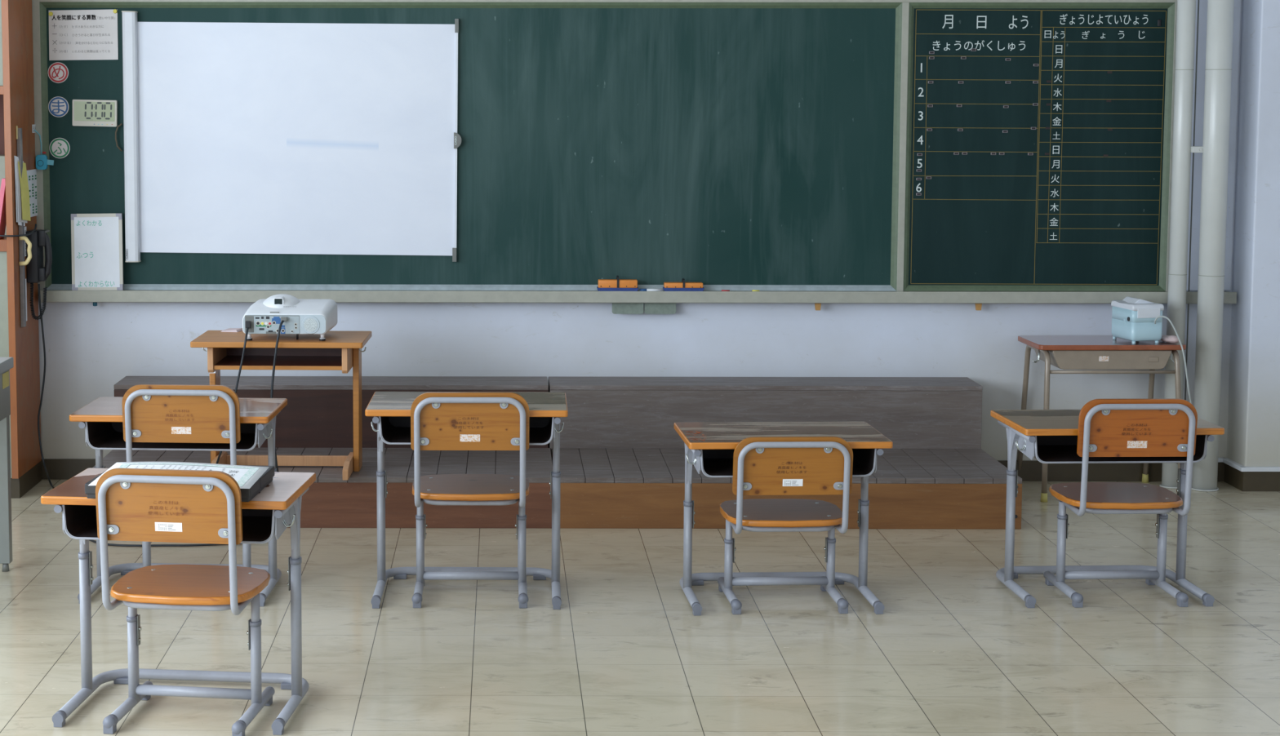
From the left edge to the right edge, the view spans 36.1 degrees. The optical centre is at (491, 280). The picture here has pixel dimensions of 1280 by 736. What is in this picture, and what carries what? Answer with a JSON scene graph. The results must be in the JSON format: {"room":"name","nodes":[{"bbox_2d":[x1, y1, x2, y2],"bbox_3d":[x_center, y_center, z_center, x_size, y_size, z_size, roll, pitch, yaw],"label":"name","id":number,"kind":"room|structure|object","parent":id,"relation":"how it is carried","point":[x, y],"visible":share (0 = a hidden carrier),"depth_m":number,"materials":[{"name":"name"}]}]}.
{"room":"classroom","nodes":[
{"label":"classroom","id":0,"kind":"room"},
{"bbox_2d":[0,480,1279,735],"bbox_3d":[0.534,1.302,3.618,8.200,0.001,9.865,0,5,0],"label":"floor","id":1,"kind":"structure","parent":0,"point":[953,651],"depth_m":5.98,"materials":[{"name":"tile"}]},
{"bbox_2d":[0,357,13,572],"bbox_3d":[-2.207,0.664,6.468,1.100,0.743,0.680,0,5,0],"label":"office desk","id":2,"kind":"object","parent":1,"relation":"on","point":[6,363],"visible":1,"depth_m":6.75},
{"bbox_2d":[0,0,41,498],"bbox_3d":[-2.504,-0.294,8.104,1.262,2.350,0.404,0,5,0],"label":"pillar","id":3,"kind":"structure","parent":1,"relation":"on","point":[18,343],"depth_m":8.00,"materials":[{"name":"brown wood"}]},
{"bbox_2d":[0,177,6,238],"bbox_3d":[-1.992,-0.296,7.965,0.058,0.245,0.100,0,5,0],"label":"folder","id":4,"kind":"object","parent":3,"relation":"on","point":[2,190],"visible":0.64,"depth_m":7.92,"materials":[{"name":"pink plastic"}]},
{"bbox_2d":[0,154,6,235],"bbox_3d":[-2.100,-0.359,8.156,0.270,0.330,0.200,0,5,0],"label":"storage box","id":5,"kind":"object","parent":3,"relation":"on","point":[2,156],"visible":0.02,"depth_m":8.05,"materials":[{"name":"white plastic"}]},
{"bbox_2d":[0,223,36,236],"bbox_3d":[-1.914,-0.206,8.002,0.075,0.038,0.292,2,6,19],"label":"cable","id":6,"kind":"object","parent":3,"relation":"attached to","point":[35,227],"visible":1,"depth_m":7.93,"materials":[{"name":"rubber"}]},
{"bbox_2d":[16,128,26,327],"bbox_3d":[-1.927,-0.217,8.008,0.016,0.815,0.032,0,5,0],"label":"rail","id":7,"kind":"object","parent":3,"relation":"attached to","point":[20,147],"visible":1,"depth_m":8.01,"materials":[{"name":"grey metal"}]},
{"bbox_2d":[15,125,17,139],"bbox_3d":[-1.931,-0.603,7.952,0.006,0.055,0.010,0,5,0],"label":"door stop","id":8,"kind":"object","parent":7,"relation":"attached to","point":[16,126],"visible":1,"depth_m":7.95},
{"bbox_2d":[13,155,31,226],"bbox_3d":[-1.920,-0.367,7.985,0.022,0.292,0.116,1,5,11],"label":"papers","id":9,"kind":"object","parent":3,"relation":"hanging from","point":[22,192],"visible":1,"depth_m":7.98,"materials":[{"name":"yellow paper"}]},
{"bbox_2d":[24,226,26,256],"bbox_3d":[-1.933,-0.160,8.077,0.001,0.122,0.101,0,5,0],"label":"notice sheet","id":10,"kind":"object","parent":3,"relation":"attached to","point":[24,227],"visible":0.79,"depth_m":8.10,"materials":[{"name":"white paper"}]},
{"bbox_2d":[25,279,26,320],"bbox_3d":[-1.934,0.083,8.078,0.001,0.176,0.105,0,5,0],"label":"notice sheet","id":11,"kind":"object","parent":3,"relation":"attached to","point":[25,279],"visible":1,"depth_m":8.12,"materials":[{"name":"white paper"}]},
{"bbox_2d":[26,168,37,217],"bbox_3d":[-1.933,-0.364,8.180,0.001,0.197,0.298,0,5,0],"label":"notice sheet","id":12,"kind":"object","parent":3,"relation":"attached to","point":[31,174],"visible":0.52,"depth_m":8.23,"materials":[{"name":"white paper"}]},
{"bbox_2d":[28,174,36,213],"bbox_3d":[-1.932,-0.359,8.180,0.001,0.161,0.239,0,5,0],"label":"print","id":13,"kind":"object","parent":12,"relation":"attached to","point":[35,175],"depth_m":8.23},
{"bbox_2d":[31,124,35,133],"bbox_3d":[-1.932,-0.643,8.260,0.001,0.035,0.075,0,5,0],"label":"sticker","id":14,"kind":"object","parent":3,"relation":"attached to","point":[33,126],"visible":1,"depth_m":8.25,"materials":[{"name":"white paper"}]},
{"bbox_2d":[26,229,52,319],"bbox_3d":[-1.883,-0.026,8.181,0.100,0.377,0.110,0,5,0],"label":"telephone","id":15,"kind":"object","parent":3,"relation":"attached to","point":[37,273],"visible":1,"depth_m":8.14,"materials":[{"name":"black plastic"}]},
{"bbox_2d":[37,284,242,546],"bbox_3d":[-1.515,0.505,7.560,0.470,0.872,1.506,-5,7,-44],"label":"cable","id":16,"kind":"object","parent":1,"relation":"on","point":[39,295],"visible":0.76,"depth_m":8.16,"materials":[{"name":"rubber"}]},
{"bbox_2d":[40,467,315,735],"bbox_3d":[-0.830,0.846,5.253,0.650,0.605,0.432,1,5,6],"label":"student desk","id":17,"kind":"object","parent":1,"relation":"on","point":[277,508],"visible":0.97,"depth_m":5.24,"materials":[{"name":"grey paint"}]},
{"bbox_2d":[62,505,275,544],"bbox_3d":[-0.821,0.616,5.208,0.564,0.092,0.307,1,5,6],"label":"tray","id":18,"kind":"object","parent":17,"relation":"on","point":[78,522],"depth_m":5.16,"materials":[{"name":"grey paint"}]},
{"bbox_2d":[84,465,274,502],"bbox_3d":[-0.818,0.530,5.159,0.434,0.040,0.296,1,5,6],"label":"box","id":19,"kind":"object","parent":17,"relation":"on","point":[247,495],"visible":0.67,"depth_m":5.05,"materials":[{"name":"black plastic"}]},
{"bbox_2d":[88,462,269,488],"bbox_3d":[-0.815,0.508,5.126,0.416,0.013,0.290,0,5,3],"label":"certificate","id":20,"kind":"object","parent":19,"relation":"on","point":[246,477],"visible":0.35,"depth_m":5.21,"materials":[{"name":"white paper"}]},
{"bbox_2d":[86,477,272,502],"bbox_3d":[-0.818,0.535,5.159,0.426,0.030,0.288,1,5,6],"label":"tray","id":21,"kind":"object","parent":19,"relation":"on","point":[247,495],"depth_m":5.04,"materials":[{"name":"black plastic"}]},
{"bbox_2d":[69,396,287,606],"bbox_3d":[-1.034,0.725,6.517,0.650,0.615,0.432,0,5,3],"label":"student desk","id":22,"kind":"object","parent":1,"relation":"on","point":[101,419],"visible":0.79,"depth_m":6.46,"materials":[{"name":"grey paint"}]},
{"bbox_2d":[84,422,257,451],"bbox_3d":[-1.028,0.489,6.473,0.564,0.092,0.307,0,5,3],"label":"tray","id":23,"kind":"object","parent":22,"relation":"on","point":[98,435],"depth_m":6.40,"materials":[{"name":"grey paint"}]},
{"bbox_2d":[95,468,275,735],"bbox_3d":[-0.798,0.810,5.145,0.384,0.697,0.393,1,5,8],"label":"chair","id":24,"kind":"object","parent":1,"relation":"on","point":[133,504],"visible":1,"depth_m":4.99,"materials":[{"name":"grey paint"}]},
{"bbox_2d":[158,524,175,530],"bbox_3d":[-0.824,0.626,4.963,0.045,0.015,0.001,1,10,8],"label":"print","id":25,"kind":"object","parent":24,"relation":"on","point":[158,524],"depth_m":4.96},
{"bbox_2d":[122,384,251,568],"bbox_3d":[-0.986,0.677,6.451,0.384,0.722,0.393,0,5,3],"label":"chair","id":26,"kind":"object","parent":1,"relation":"on","point":[152,413],"visible":0.42,"depth_m":6.26,"materials":[{"name":"grey paint"}]},
{"bbox_2d":[92,448,552,528],"bbox_3d":[-0.662,0.818,7.790,1.805,0.196,0.643,0,5,0],"label":"stage platform","id":27,"kind":"object","parent":1,"relation":"on","point":[331,501],"visible":0.39,"depth_m":7.48,"materials":[{"name":"brown wood"}]},
{"bbox_2d":[190,330,371,480],"bbox_3d":[-0.803,0.476,7.544,0.650,0.528,0.375,0,5,2],"label":"wooden desk","id":28,"kind":"object","parent":27,"relation":"on","point":[342,351],"visible":0.97,"depth_m":7.54,"materials":[{"name":"brown wood"}]},
{"bbox_2d":[207,347,226,373],"bbox_3d":[-1.057,0.284,7.535,0.022,0.100,0.315,0,5,2],"label":"panel","id":29,"kind":"object","parent":28,"relation":"attached to","point":[216,357],"depth_m":7.40,"materials":[{"name":"brown wood"}]},
{"bbox_2d":[220,328,242,332],"bbox_3d":[-1.020,0.193,7.696,0.070,0.009,0.088,1,5,13],"label":"folded cloth","id":30,"kind":"object","parent":28,"relation":"on","point":[229,330],"visible":0.86,"depth_m":7.67,"materials":[{"name":"white fabric"}]},
{"bbox_2d":[213,355,342,370],"bbox_3d":[-0.803,0.314,7.533,0.486,0.016,0.307,0,5,2],"label":"shelf","id":31,"kind":"object","parent":28,"relation":"attached to","point":[220,362],"depth_m":7.46,"materials":[{"name":"brown wood"}]},
{"bbox_2d":[226,347,342,355],"bbox_3d":[-0.798,0.259,7.674,0.486,0.075,0.015,0,5,2],"label":"panel","id":32,"kind":"object","parent":28,"relation":"attached to","point":[230,351],"depth_m":7.67,"materials":[{"name":"brown wood"}]},
{"bbox_2d":[242,293,337,341],"bbox_3d":[-0.770,0.135,7.489,0.338,0.160,0.298,0,5,2],"label":"projector","id":33,"kind":"object","parent":28,"relation":"on","point":[304,317],"visible":0.98,"depth_m":7.36,"materials":[{"name":"white plastic"}]},
{"bbox_2d":[216,320,250,464],"bbox_3d":[-0.997,0.450,7.373,0.178,0.603,0.069,2,6,22],"label":"power cord","id":34,"kind":"object","parent":33,"relation":"hanging from","point":[247,322],"visible":0.64,"depth_m":7.32,"materials":[{"name":"rubber"}]},
{"bbox_2d":[270,316,287,471],"bbox_3d":[-0.796,0.444,7.360,0.054,0.618,0.087,1,5,13],"label":"cable","id":35,"kind":"object","parent":33,"relation":"hanging from","point":[283,319],"visible":0.75,"depth_m":7.32,"materials":[{"name":"rubber"}]},
{"bbox_2d":[303,318,317,332],"bbox_3d":[-0.681,0.166,7.346,0.052,0.052,0.001,0,5,2],"label":"speaker grille","id":36,"kind":"object","parent":33,"relation":"attached to","point":[310,325],"depth_m":7.35,"materials":[{"name":"white plastic"}]},
{"bbox_2d":[342,348,352,373],"bbox_3d":[-0.549,0.286,7.518,0.022,0.100,0.315,0,5,2],"label":"panel","id":37,"kind":"object","parent":28,"relation":"attached to","point":[347,353],"depth_m":7.37,"materials":[{"name":"brown wood"}]},
{"bbox_2d":[113,376,548,453],"bbox_3d":[-0.664,0.646,8.231,1.796,0.457,0.264,0,5,0],"label":"stage platform","id":38,"kind":"object","parent":1,"relation":"on","point":[317,413],"visible":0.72,"depth_m":8.10,"materials":[{"name":"brown wood"}]},
{"bbox_2d":[364,391,568,609],"bbox_3d":[-0.079,0.716,6.471,0.650,0.642,0.432,0,5,1],"label":"student desk","id":39,"kind":"object","parent":1,"relation":"on","point":[391,411],"visible":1,"depth_m":6.49,"materials":[{"name":"grey paint"}]},
{"bbox_2d":[378,416,554,445],"bbox_3d":[-0.079,0.467,6.426,0.564,0.092,0.307,0,5,1],"label":"tray","id":40,"kind":"object","parent":39,"relation":"on","point":[393,430],"depth_m":6.44,"materials":[{"name":"grey paint"}]},
{"bbox_2d":[410,392,528,608],"bbox_3d":[-0.070,0.690,6.423,0.384,0.703,0.393,0,5,0],"label":"chair","id":41,"kind":"object","parent":1,"relation":"on","point":[440,421],"visible":1,"depth_m":6.24,"materials":[{"name":"grey paint"}]},
{"bbox_2d":[548,377,982,457],"bbox_3d":[1.131,0.649,8.222,1.784,0.457,0.264,0,5,0],"label":"stage platform","id":42,"kind":"object","parent":1,"relation":"on","point":[604,412],"visible":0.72,"depth_m":8.08,"materials":[{"name":"brown wood"}]},
{"bbox_2d":[674,422,893,616],"bbox_3d":[0.942,0.768,6.405,0.650,0.552,0.432,0,5,-2],"label":"student desk","id":43,"kind":"object","parent":1,"relation":"on","point":[710,446],"visible":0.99,"depth_m":6.42,"materials":[{"name":"grey paint"}]},
{"bbox_2d":[700,448,876,477],"bbox_3d":[0.937,0.565,6.364,0.564,0.092,0.307,0,5,-2],"label":"tray","id":44,"kind":"object","parent":43,"relation":"on","point":[714,463],"depth_m":6.34,"materials":[{"name":"grey paint"}]},
{"bbox_2d":[717,436,853,614],"bbox_3d":[0.945,0.762,6.359,0.384,0.573,0.393,0,5,-2],"label":"chair","id":45,"kind":"object","parent":1,"relation":"on","point":[762,465],"visible":1,"depth_m":6.19,"materials":[{"name":"grey paint"}]},
{"bbox_2d":[784,480,798,485],"bbox_3d":[0.947,0.639,6.183,0.045,0.015,0.001,0,11,-2],"label":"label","id":46,"kind":"object","parent":45,"relation":"on","point":[784,481],"depth_m":6.18,"materials":[{"name":"white paper"}]},
{"bbox_2d":[551,448,1022,529],"bbox_3d":[1.134,0.821,7.779,1.775,0.196,0.646,0,5,0],"label":"stage platform","id":47,"kind":"object","parent":1,"relation":"on","point":[601,488],"visible":0.6,"depth_m":7.46,"materials":[{"name":"brown wood"}]},
{"bbox_2d":[1017,335,1186,502],"bbox_3d":[2.532,0.564,8.178,0.604,0.637,0.473,0,5,-1],"label":"desk","id":48,"kind":"object","parent":1,"relation":"on","point":[1061,352],"visible":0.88,"depth_m":8.00,"materials":[{"name":"brown laminate"}]},
{"bbox_2d":[1035,350,1171,369],"bbox_3d":[2.533,0.310,8.143,0.493,0.080,0.306,0,5,0],"label":"tray","id":49,"kind":"object","parent":48,"relation":"on","point":[1061,359],"depth_m":8.00,"materials":[{"name":"beige paint"}]},
{"bbox_2d":[1111,296,1191,404],"bbox_3d":[2.748,0.345,8.075,0.303,0.544,0.267,-1,5,-10],"label":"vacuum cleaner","id":50,"kind":"object","parent":48,"relation":"on","point":[1133,319],"visible":0.96,"depth_m":8.00,"materials":[{"name":"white plastic"}]},
{"bbox_2d":[1160,335,1178,343],"bbox_3d":[2.785,0.237,8.057,0.060,0.032,0.126,-1,5,-8],"label":"crumpled cloth","id":51,"kind":"object","parent":48,"relation":"on","point":[1169,339],"visible":0.94,"depth_m":8.02,"materials":[{"name":"white fabric"}]},
{"bbox_2d":[990,409,1224,608],"bbox_3d":[2.030,0.747,6.501,0.650,0.579,0.432,0,5,-2],"label":"student desk","id":52,"kind":"object","parent":1,"relation":"on","point":[1046,436],"visible":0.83,"depth_m":6.50,"materials":[{"name":"grey paint"}]},
{"bbox_2d":[1034,435,1207,463],"bbox_3d":[2.022,0.529,6.459,0.564,0.092,0.307,0,5,-2],"label":"tray","id":53,"kind":"object","parent":52,"relation":"on","point":[1048,449],"depth_m":6.37,"materials":[{"name":"grey paint"}]},
{"bbox_2d":[1043,399,1197,608],"bbox_3d":[2.060,0.701,6.441,0.384,0.681,0.393,0,5,-1],"label":"chair","id":54,"kind":"object","parent":1,"relation":"on","point":[1107,428],"visible":1,"depth_m":6.26,"materials":[{"name":"grey paint"}]},
{"bbox_2d":[1159,0,1195,488],"bbox_3d":[2.876,-0.645,8.148,0.090,3.050,0.090,0,5,0],"label":"drain pipe","id":55,"kind":"object","parent":1,"relation":"on","point":[1186,9],"visible":0.91,"depth_m":8.14,"materials":[{"name":"metal"}]},
{"bbox_2d":[1184,0,1199,400],"bbox_3d":[2.949,-0.576,8.221,0.006,2.900,0.005,0,5,0],"label":"conduit","id":56,"kind":"object","parent":1,"relation":"on","point":[1197,0],"visible":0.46,"depth_m":8.24,"materials":[{"name":"grey metal"}]},
{"bbox_2d":[1191,0,1234,492],"bbox_3d":[3.000,-0.640,8.099,0.119,3.050,0.119,0,5,0],"label":"drain pipe","id":57,"kind":"object","parent":1,"relation":"on","point":[1220,23],"visible":0.94,"depth_m":8.10,"materials":[{"name":"metal"}]},
{"bbox_2d":[1190,146,1203,152],"bbox_3d":[2.929,-0.547,8.136,0.051,0.026,0.064,0,5,0],"label":"clamp","id":58,"kind":"object","parent":57,"relation":"attached to","point":[1193,148],"visible":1,"depth_m":8.11,"materials":[{"name":"paint"}]},
{"bbox_2d":[38,0,1242,460],"bbox_3d":[0.560,-0.665,8.350,8.400,3.050,0.120,0,5,0],"label":"wall","id":59,"kind":"structure","parent":0,"point":[90,348],"depth_m":8.38,"materials":[{"name":"paint"}]},
{"bbox_2d":[31,0,1236,303],"bbox_3d":[0.601,-0.557,8.254,5.082,1.299,0.091,0,5,0],"label":"blackboard","id":60,"kind":"object","parent":59,"relation":"attached to","point":[740,147],"visible":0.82,"depth_m":8.28,"materials":[{"name":"green paint"}]},
{"bbox_2d":[34,129,53,169],"bbox_3d":[-1.896,-0.557,8.274,0.083,0.173,0.023,0,5,0],"label":"whistle","id":61,"kind":"object","parent":60,"relation":"hanging from","point":[42,161],"visible":1,"depth_m":8.27,"materials":[{"name":"blue plastic"}]},
{"bbox_2d":[48,62,68,83],"bbox_3d":[-1.834,-0.880,8.273,0.088,0.088,0.005,0,5,0],"label":"round badge","id":62,"kind":"object","parent":60,"relation":"attached to","point":[58,73],"visible":1,"depth_m":8.27,"materials":[{"name":"plastic"}]},
{"bbox_2d":[48,96,69,117],"bbox_3d":[-1.836,-0.737,8.286,0.088,0.088,0.005,0,5,0],"label":"round badge","id":63,"kind":"object","parent":60,"relation":"attached to","point":[58,106],"visible":1,"depth_m":8.28,"materials":[{"name":"plastic"}]},
{"bbox_2d":[48,137,70,158],"bbox_3d":[-1.834,-0.564,8.302,0.088,0.088,0.005,0,5,0],"label":"round badge","id":64,"kind":"object","parent":60,"relation":"attached to","point":[60,148],"visible":1,"depth_m":8.30,"materials":[{"name":"paper"}]},
{"bbox_2d":[48,8,118,60],"bbox_3d":[-1.725,-1.038,8.257,0.291,0.214,0.004,0,5,0],"label":"poster","id":65,"kind":"object","parent":60,"relation":"attached to","point":[73,34],"visible":1,"depth_m":8.26,"materials":[{"name":"paper"}]},
{"bbox_2d":[72,99,117,126],"bbox_3d":[-1.680,-0.710,8.278,0.187,0.112,0.024,1,5,0],"label":"timer","id":66,"kind":"object","parent":60,"relation":"attached to","point":[86,113],"visible":1,"depth_m":8.27,"materials":[{"name":"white plastic"}]},
{"bbox_2d":[71,213,123,290],"bbox_3d":[-1.675,-0.123,8.300,0.221,0.326,0.044,0,5,0],"label":"whiteboard","id":67,"kind":"object","parent":60,"relation":"on","point":[96,239],"visible":1,"depth_m":8.29,"materials":[{"name":"white plastic"}]},
{"bbox_2d":[115,10,462,262],"bbox_3d":[-0.862,-0.607,8.272,1.468,1.060,0.045,0,5,0],"label":"projection screen","id":68,"kind":"object","parent":60,"relation":"attached to","point":[240,138],"visible":1,"depth_m":8.29,"materials":[{"name":"white fabric"}]},
{"bbox_2d":[596,275,638,291],"bbox_3d":[0.533,0.013,8.294,0.174,0.068,0.050,0,5,0],"label":"eraser","id":69,"kind":"object","parent":60,"relation":"on","point":[604,285],"visible":1,"depth_m":8.27,"materials":[{"name":"orange plastic"}]},
{"bbox_2d":[612,302,643,314],"bbox_3d":[0.577,0.115,8.313,0.134,0.050,0.008,0,5,0],"label":"flap","id":70,"kind":"object","parent":60,"relation":"hanging from","point":[617,308],"visible":1,"depth_m":8.31,"materials":[{"name":"metal"}]},
{"bbox_2d":[40,289,1236,303],"bbox_3d":[0.612,0.065,8.311,5.059,0.050,0.091,0,5,0],"label":"chalk tray","id":71,"kind":"object","parent":60,"relation":"on","point":[733,296],"depth_m":8.27,"materials":[{"name":"beige paint"}]},
{"bbox_2d":[639,288,662,291],"bbox_3d":[0.675,0.040,8.294,0.099,0.014,0.014,0,5,0],"label":"marker pen","id":72,"kind":"object","parent":60,"relation":"on","point":[640,290],"visible":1,"depth_m":8.29,"materials":[{"name":"white plastic"}]},
{"bbox_2d":[644,302,675,314],"bbox_3d":[0.715,0.116,8.312,0.134,0.050,0.008,0,5,0],"label":"flap","id":73,"kind":"object","parent":60,"relation":"hanging from","point":[649,308],"visible":1,"depth_m":8.31,"materials":[{"name":"metal"}]},
{"bbox_2d":[662,278,703,291],"bbox_3d":[0.811,0.019,8.293,0.171,0.056,0.050,0,5,0],"label":"eraser","id":74,"kind":"object","parent":60,"relation":"on","point":[668,286],"visible":1,"depth_m":8.27,"materials":[{"name":"orange plastic"}]},
{"bbox_2d":[814,303,821,310],"bbox_3d":[1.382,0.108,8.300,0.026,0.033,0.020,0,5,0],"label":"wooden peg","id":75,"kind":"object","parent":60,"relation":"attached to","point":[817,306],"visible":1,"depth_m":8.29,"materials":[{"name":"brown wood"}]},
{"bbox_2d":[974,303,982,310],"bbox_3d":[2.062,0.109,8.296,0.026,0.032,0.020,0,5,0],"label":"wooden peg","id":76,"kind":"object","parent":60,"relation":"attached to","point":[978,306],"visible":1,"depth_m":8.29,"materials":[{"name":"brown wood"}]},
{"bbox_2d":[40,458,1279,491],"bbox_3d":[0.558,0.825,8.319,8.200,0.088,0.235,0,5,0],"label":"baseboard","id":77,"kind":"structure","parent":59,"relation":"attached to","point":[57,468],"depth_m":8.41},
{"bbox_2d":[903,2,1174,291],"bbox_3d":[2.308,-0.563,8.278,1.114,1.218,0.023,0,5,0],"label":"board","id":78,"kind":"object","parent":59,"relation":"attached to","point":[1074,217],"visible":1,"depth_m":8.28,"materials":[{"name":"green"}]},
{"bbox_2d":[1157,19,1160,26],"bbox_3d":[2.807,-1.085,8.229,0.014,0.028,0.004,0,5,0],"label":"magnet","id":79,"kind":"object","parent":78,"relation":"attached to","point":[1158,20],"visible":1,"depth_m":8.23,"materials":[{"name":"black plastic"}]},
{"bbox_2d":[1186,0,1240,290],"bbox_3d":[3.030,-0.993,8.240,0.230,2.074,0.015,0,5,0],"label":"trim","id":80,"kind":"structure","parent":59,"relation":"attached to","point":[1202,19],"depth_m":8.27,"materials":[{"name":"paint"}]},
{"bbox_2d":[1217,457,1279,471],"bbox_3d":[3.658,0.779,8.287,2.000,0.018,0.239,0,5,0],"label":"trim","id":81,"kind":"structure","parent":59,"relation":"attached to","point":[1220,460],"depth_m":8.18,"materials":[{"name":"white plastic"}]},
{"bbox_2d":[1226,0,1279,466],"bbox_3d":[3.908,-0.646,8.172,1.503,3.050,0.225,0,5,0],"label":"wall pillar","id":82,"kind":"structure","parent":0,"point":[1253,427],"depth_m":8.15,"materials":[{"name":"paint"}]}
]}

